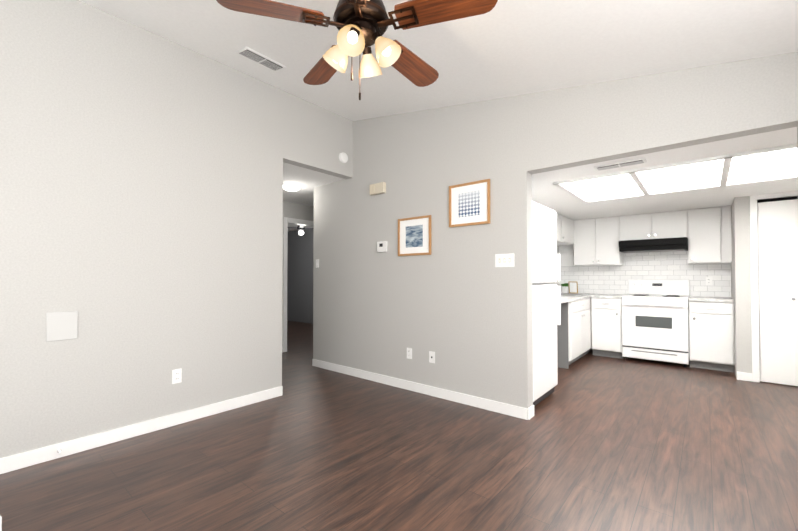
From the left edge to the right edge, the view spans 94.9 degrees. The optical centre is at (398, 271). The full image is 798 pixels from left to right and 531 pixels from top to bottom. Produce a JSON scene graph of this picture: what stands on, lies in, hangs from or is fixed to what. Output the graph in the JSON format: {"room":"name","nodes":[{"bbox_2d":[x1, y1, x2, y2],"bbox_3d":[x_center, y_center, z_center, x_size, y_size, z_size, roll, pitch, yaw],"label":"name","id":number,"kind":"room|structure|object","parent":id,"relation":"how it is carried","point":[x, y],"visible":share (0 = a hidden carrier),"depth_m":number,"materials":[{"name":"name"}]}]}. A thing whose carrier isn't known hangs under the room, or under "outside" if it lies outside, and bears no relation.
{"room":"living room","nodes":[
{"label":"living room","id":0,"kind":"room"},
{"bbox_2d":[0,0,352,457],"bbox_3d":[-2.278,-0.339,2.492,0.120,3.130,5.440,-1,-1,40],"label":"wall","id":1,"kind":"structure","parent":0,"point":[141,201],"depth_m":2.74,"materials":[{"name":"grey paint"}]},
{"bbox_2d":[46,311,77,341],"bbox_3d":[-2.233,0.360,2.431,0.012,0.190,0.156,-1,-1,40],"label":"cover plate","id":2,"kind":"object","parent":1,"relation":"attached to","point":[61,326],"visible":1,"depth_m":2.42,"materials":[{"name":"grey paint"}]},
{"bbox_2d":[0,386,282,473],"bbox_3d":[-2.534,1.172,2.059,0.014,0.095,4.240,-1,-1,40],"label":"baseboard","id":3,"kind":"structure","parent":1,"relation":"attached to","point":[32,457],"depth_m":2.68,"materials":[{"name":"white wood"}]},
{"bbox_2d":[172,368,181,383],"bbox_3d":[-1.791,0.843,2.954,0.010,0.114,0.070,-1,-1,40],"label":"outlet","id":4,"kind":"object","parent":1,"relation":"attached to","point":[176,375],"visible":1,"depth_m":2.95,"materials":[{"name":"white plastic"}]},
{"bbox_2d":[339,152,347,162],"bbox_3d":[-0.652,-1.348,4.327,0.035,0.124,0.124,-1,-1,40],"label":"smoke detector","id":5,"kind":"object","parent":1,"relation":"attached to","point":[343,157],"visible":0.98,"depth_m":4.30,"materials":[{"name":"white plastic"}]},
{"bbox_2d":[282,201,313,345],"bbox_3d":[-2.026,0.022,5.686,0.120,2.500,2.190,-1,-1,40],"label":"wall","id":6,"kind":"structure","parent":0,"point":[300,211],"depth_m":6.00,"materials":[{"name":"grey paint"}]},
{"bbox_2d":[283,217,313,351],"bbox_3d":[-1.577,0.207,6.207,0.135,2.145,0.940,-1,-1,40],"label":"door frame","id":7,"kind":"structure","parent":6,"relation":"attached to","point":[287,220],"depth_m":5.83,"materials":[{"name":"white wood"}]},
{"bbox_2d":[287,229,313,323],"bbox_3d":[-1.794,0.051,9.071,3.870,2.540,0.120,-1,-1,40],"label":"wall","id":8,"kind":"structure","parent":0,"point":[300,281],"depth_m":9.67,"materials":[{"name":"grey paint"}]},
{"bbox_2d":[0,320,797,530],"bbox_3d":[-1.626,1.304,4.400,10.800,0.100,9.400,-1,-1,40],"label":"floor","id":9,"kind":"structure","parent":0,"point":[598,443],"depth_m":2.33,"materials":[{"name":"brown wood"}]},
{"bbox_2d":[0,516,1,530],"bbox_3d":[-1.443,1.049,0.659,1.354,0.300,1.032,-1,-1,40],"label":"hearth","id":10,"kind":"object","parent":9,"relation":"on","point":[0,523],"visible":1,"depth_m":1.32,"materials":[{"name":"white"}]},
{"bbox_2d":[532,201,560,405],"bbox_3d":[1.113,0.308,3.714,0.820,1.870,0.710,-1,-1,40],"label":"fridge","id":11,"kind":"object","parent":9,"relation":"on","point":[546,306],"visible":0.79,"depth_m":3.46,"materials":[{"name":"white metal"}]},
{"bbox_2d":[557,298,592,368],"bbox_3d":[2.316,0.829,5.328,0.636,0.874,1.048,-1,-1,40],"label":"base cabinet","id":12,"kind":"object","parent":9,"relation":"on","point":[575,331],"depth_m":4.86,"materials":[{"name":"white paint"}]},
{"bbox_2d":[561,294,592,301],"bbox_3d":[1.966,0.366,4.909,0.646,0.041,2.130,-1,-1,40],"label":"countertop","id":13,"kind":"structure","parent":12,"relation":"on","point":[564,297],"depth_m":5.17,"materials":[{"name":"white stone"}]},
{"bbox_2d":[593,298,623,358],"bbox_3d":[3.246,0.834,5.636,0.397,0.874,0.616,-1,-1,40],"label":"base cabinet","id":14,"kind":"object","parent":9,"relation":"on","point":[607,312],"depth_m":5.39,"materials":[{"name":"white paint"}]},
{"bbox_2d":[593,294,627,297],"bbox_3d":[3.006,0.379,5.850,1.033,0.041,0.646,-1,-1,40],"label":"countertop","id":15,"kind":"structure","parent":14,"relation":"on","point":[594,295],"depth_m":5.45,"materials":[{"name":"white stone"}]},
{"bbox_2d":[621,279,689,366],"bbox_3d":[3.670,0.688,5.237,0.756,1.155,0.708,-1,-1,40],"label":"range","id":16,"kind":"object","parent":9,"relation":"on","point":[655,319],"visible":1,"depth_m":5.04,"materials":[{"name":"white metal"}]},
{"bbox_2d":[689,302,734,371],"bbox_3d":[4.153,0.823,4.877,0.434,0.874,0.616,-1,-1,40],"label":"base cabinet","id":17,"kind":"object","parent":9,"relation":"on","point":[711,324],"depth_m":4.64,"materials":[{"name":"white paint"}]},
{"bbox_2d":[689,294,732,301],"bbox_3d":[4.156,0.366,4.887,0.434,0.041,0.647,-1,-1,40],"label":"countertop","id":18,"kind":"structure","parent":17,"relation":"on","point":[693,297],"depth_m":4.69,"materials":[{"name":"white stone"}]},
{"bbox_2d":[79,0,797,230],"bbox_3d":[-1.998,-1.562,4.036,10.290,0.880,8.140,-1,-1,40],"label":"ceiling","id":19,"kind":"structure","parent":0,"point":[504,48],"depth_m":2.48,"materials":[{"name":"white paint"}]},
{"bbox_2d":[236,47,285,70],"bbox_3d":[-1.150,-1.771,3.068,0.170,0.019,0.360,12,7,39],"label":"ceiling vent","id":20,"kind":"object","parent":19,"relation":"in","point":[257,57],"visible":1,"depth_m":3.04,"materials":[{"name":"white plastic"}]},
{"bbox_2d":[283,184,301,190],"bbox_3d":[-1.430,-1.107,4.871,0.264,0.065,0.264,-1,-1,40],"label":"light","id":21,"kind":"object","parent":19,"relation":"attached to","point":[291,187],"visible":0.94,"depth_m":4.80,"materials":[{"name":"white glass"}]},
{"bbox_2d":[288,225,313,234],"bbox_3d":[-2.112,-0.962,7.904,0.896,0.348,0.896,0,-1,25],"label":"fan","id":22,"kind":"object","parent":19,"relation":"hanging from","point":[300,228],"visible":0.73,"depth_m":7.85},
{"bbox_2d":[216,0,497,99],"bbox_3d":[-0.164,-1.222,1.880,1.273,0.678,1.234,-1,-1,40],"label":"ceiling fan","id":23,"kind":"object","parent":19,"relation":"hanging from","point":[362,26],"visible":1,"depth_m":1.76,"materials":[{"name":"brown wood"}]},
{"bbox_2d":[313,52,797,408],"bbox_3d":[0.837,-0.317,3.354,5.090,3.110,0.120,-1,-1,40],"label":"wall","id":24,"kind":"structure","parent":0,"point":[458,302],"depth_m":3.39,"materials":[{"name":"grey paint"}]},
{"bbox_2d":[369,182,385,195],"bbox_3d":[-0.243,-0.940,4.153,0.220,0.120,0.052,-1,-1,40],"label":"door chime","id":25,"kind":"object","parent":24,"relation":"attached to","point":[377,188],"visible":1,"depth_m":4.12,"materials":[{"name":"beige plastic"}]},
{"bbox_2d":[377,241,386,251],"bbox_3d":[-0.190,-0.281,4.113,0.140,0.120,0.030,-1,-1,40],"label":"thermostat","id":26,"kind":"object","parent":24,"relation":"attached to","point":[381,246],"visible":0.96,"depth_m":4.09,"materials":[{"name":"white plastic"}]},
{"bbox_2d":[407,348,411,358],"bbox_3d":[0.108,0.861,3.861,0.070,0.114,0.010,-1,-1,40],"label":"outlet","id":27,"kind":"object","parent":24,"relation":"attached to","point":[409,353],"visible":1,"depth_m":3.85,"materials":[{"name":"white plastic"}]},
{"bbox_2d":[398,215,430,255],"bbox_3d":[0.157,-0.370,3.828,0.430,0.400,0.023,-1,-1,40],"label":"framed picture","id":28,"kind":"object","parent":24,"relation":"attached to","point":[414,235],"visible":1,"depth_m":3.82,"materials":[{"name":"white paper"}]},
{"bbox_2d":[312,359,531,419],"bbox_3d":[-0.037,1.200,3.978,2.919,0.095,0.018,-1,-1,40],"label":"baseboard","id":29,"kind":"structure","parent":24,"relation":"attached to","point":[491,405],"depth_m":3.64,"materials":[{"name":"white wood"}]},
{"bbox_2d":[429,351,434,362],"bbox_3d":[0.331,0.858,3.675,0.070,0.114,0.009,-1,-1,40],"label":"outlet","id":30,"kind":"object","parent":24,"relation":"attached to","point":[431,357],"visible":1,"depth_m":3.67,"materials":[{"name":"white plastic"}]},
{"bbox_2d":[449,179,489,227],"bbox_3d":[0.651,-0.631,3.417,0.425,0.400,0.023,-1,-1,40],"label":"framed picture","id":31,"kind":"object","parent":24,"relation":"attached to","point":[469,203],"visible":0.96,"depth_m":3.41,"materials":[{"name":"white paper"}]},
{"bbox_2d":[495,253,514,266],"bbox_3d":[0.919,-0.099,3.192,0.176,0.116,0.016,-1,-1,40],"label":"switch plate","id":32,"kind":"object","parent":24,"relation":"attached to","point":[504,260],"visible":1,"depth_m":3.19,"materials":[{"name":"white plastic"}]},
{"bbox_2d":[557,214,560,241],"bbox_3d":[2.138,-0.651,5.371,0.336,0.396,0.425,-1,-1,40],"label":"upper cabinet","id":33,"kind":"object","parent":0,"relation":"attached to","point":[558,216],"depth_m":5.36,"materials":[{"name":"white paint"}]},
{"bbox_2d":[557,215,576,245],"bbox_3d":[2.502,-0.645,5.806,0.336,0.396,0.709,-1,-1,40],"label":"upper cabinet","id":34,"kind":"object","parent":0,"relation":"attached to","point":[568,226],"depth_m":5.76,"materials":[{"name":"white paint"}]},
{"bbox_2d":[559,210,751,323],"bbox_3d":[4.085,0.149,5.453,3.210,2.240,0.120,-1,-1,40],"label":"wall","id":35,"kind":"structure","parent":0,"point":[566,252],"depth_m":6.35,"materials":[{"name":"white paint"}]},
{"bbox_2d":[574,218,596,265],"bbox_3d":[3.080,-0.471,6.003,0.331,0.737,0.336,-1,-1,40],"label":"upper cabinet","id":36,"kind":"object","parent":35,"relation":"attached to","point":[585,252],"depth_m":5.86,"materials":[{"name":"white paint"}]},
{"bbox_2d":[597,216,624,265],"bbox_3d":[3.332,-0.474,5.791,0.328,0.737,0.336,-1,-1,40],"label":"upper cabinet","id":37,"kind":"object","parent":35,"relation":"attached to","point":[608,229],"depth_m":5.66,"materials":[{"name":"white paint"}]},
{"bbox_2d":[621,213,652,240],"bbox_3d":[3.615,-0.653,5.557,0.403,0.386,0.336,-1,-1,40],"label":"upper cabinet","id":38,"kind":"object","parent":35,"relation":"attached to","point":[639,226],"depth_m":5.41,"materials":[{"name":"white paint"}]},
{"bbox_2d":[653,210,688,238],"bbox_3d":[3.925,-0.657,5.298,0.404,0.386,0.336,-1,-1,40],"label":"upper cabinet","id":39,"kind":"object","parent":35,"relation":"attached to","point":[672,224],"depth_m":5.16,"materials":[{"name":"white paint"}]},
{"bbox_2d":[619,237,687,252],"bbox_3d":[3.717,-0.379,5.356,0.800,0.161,0.490,-1,-1,40],"label":"hood vent","id":40,"kind":"object","parent":39,"relation":"attached to","point":[656,245],"visible":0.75,"depth_m":5.19,"materials":[{"name":"black metal"}]},
{"bbox_2d":[685,207,724,265],"bbox_3d":[4.215,-0.485,5.053,0.347,0.737,0.336,-1,-1,40],"label":"upper cabinet","id":41,"kind":"object","parent":35,"relation":"attached to","point":[706,240],"depth_m":4.92,"materials":[{"name":"white paint"}]},
{"bbox_2d":[706,277,711,284],"bbox_3d":[4.347,0.134,5.135,0.070,0.114,0.010,-1,-1,40],"label":"outlet","id":42,"kind":"object","parent":35,"relation":"attached to","point":[708,280],"visible":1,"depth_m":5.13,"materials":[{"name":"white plastic"}]},
{"bbox_2d":[532,127,797,220],"bbox_3d":[2.852,-0.931,4.088,3.090,0.120,3.580,-1,-1,40],"label":"ceiling","id":43,"kind":"structure","parent":0,"point":[546,192],"depth_m":3.85,"materials":[{"name":"white paint"}]},
{"bbox_2d":[594,158,646,170],"bbox_3d":[1.815,-0.876,3.012,0.360,0.019,0.130,-1,-1,40],"label":"ceiling vent","id":44,"kind":"object","parent":43,"relation":"in","point":[621,164],"visible":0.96,"depth_m":2.98,"materials":[{"name":"white plastic"}]},
{"bbox_2d":[553,143,797,202],"bbox_3d":[2.637,-0.869,3.433,1.940,0.021,1.200,-1,-1,40],"label":"panel","id":45,"kind":"object","parent":43,"relation":"attached to","point":[764,165],"visible":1,"depth_m":3.38,"materials":[{"name":"white plastic"}]},
{"bbox_2d":[731,200,735,374],"bbox_3d":[4.300,0.197,4.641,0.100,2.120,0.850,-1,-1,40],"label":"wall","id":46,"kind":"structure","parent":0,"point":[733,261],"depth_m":4.54,"materials":[{"name":"grey paint"}]},
{"bbox_2d":[734,196,751,377],"bbox_3d":[4.006,0.192,4.267,0.130,2.120,0.100,-1,-1,40],"label":"wall","id":47,"kind":"structure","parent":0,"point":[742,284],"depth_m":4.23,"materials":[{"name":"grey paint"}]},
{"bbox_2d":[750,191,797,382],"bbox_3d":[4.295,0.187,3.950,0.720,2.120,0.015,-1,-1,40],"label":"door frame","id":48,"kind":"structure","parent":47,"relation":"attached to","point":[754,288],"depth_m":4.15,"materials":[{"name":"white wood"}]},
{"bbox_3d":[4.332,-0.847,4.009,0.720,0.050,0.100,-1,-1,40],"label":"wall","id":49,"kind":"structure","parent":0,"visible":0},
{"bbox_2d":[757,196,797,385],"bbox_3d":[4.327,0.208,3.957,0.632,2.054,0.062,-1,-1,40],"label":"bifold closet door","id":50,"kind":"structure","parent":49,"relation":"in","point":[777,219],"depth_m":4.05,"materials":[{"name":"white wood"}]}
]}

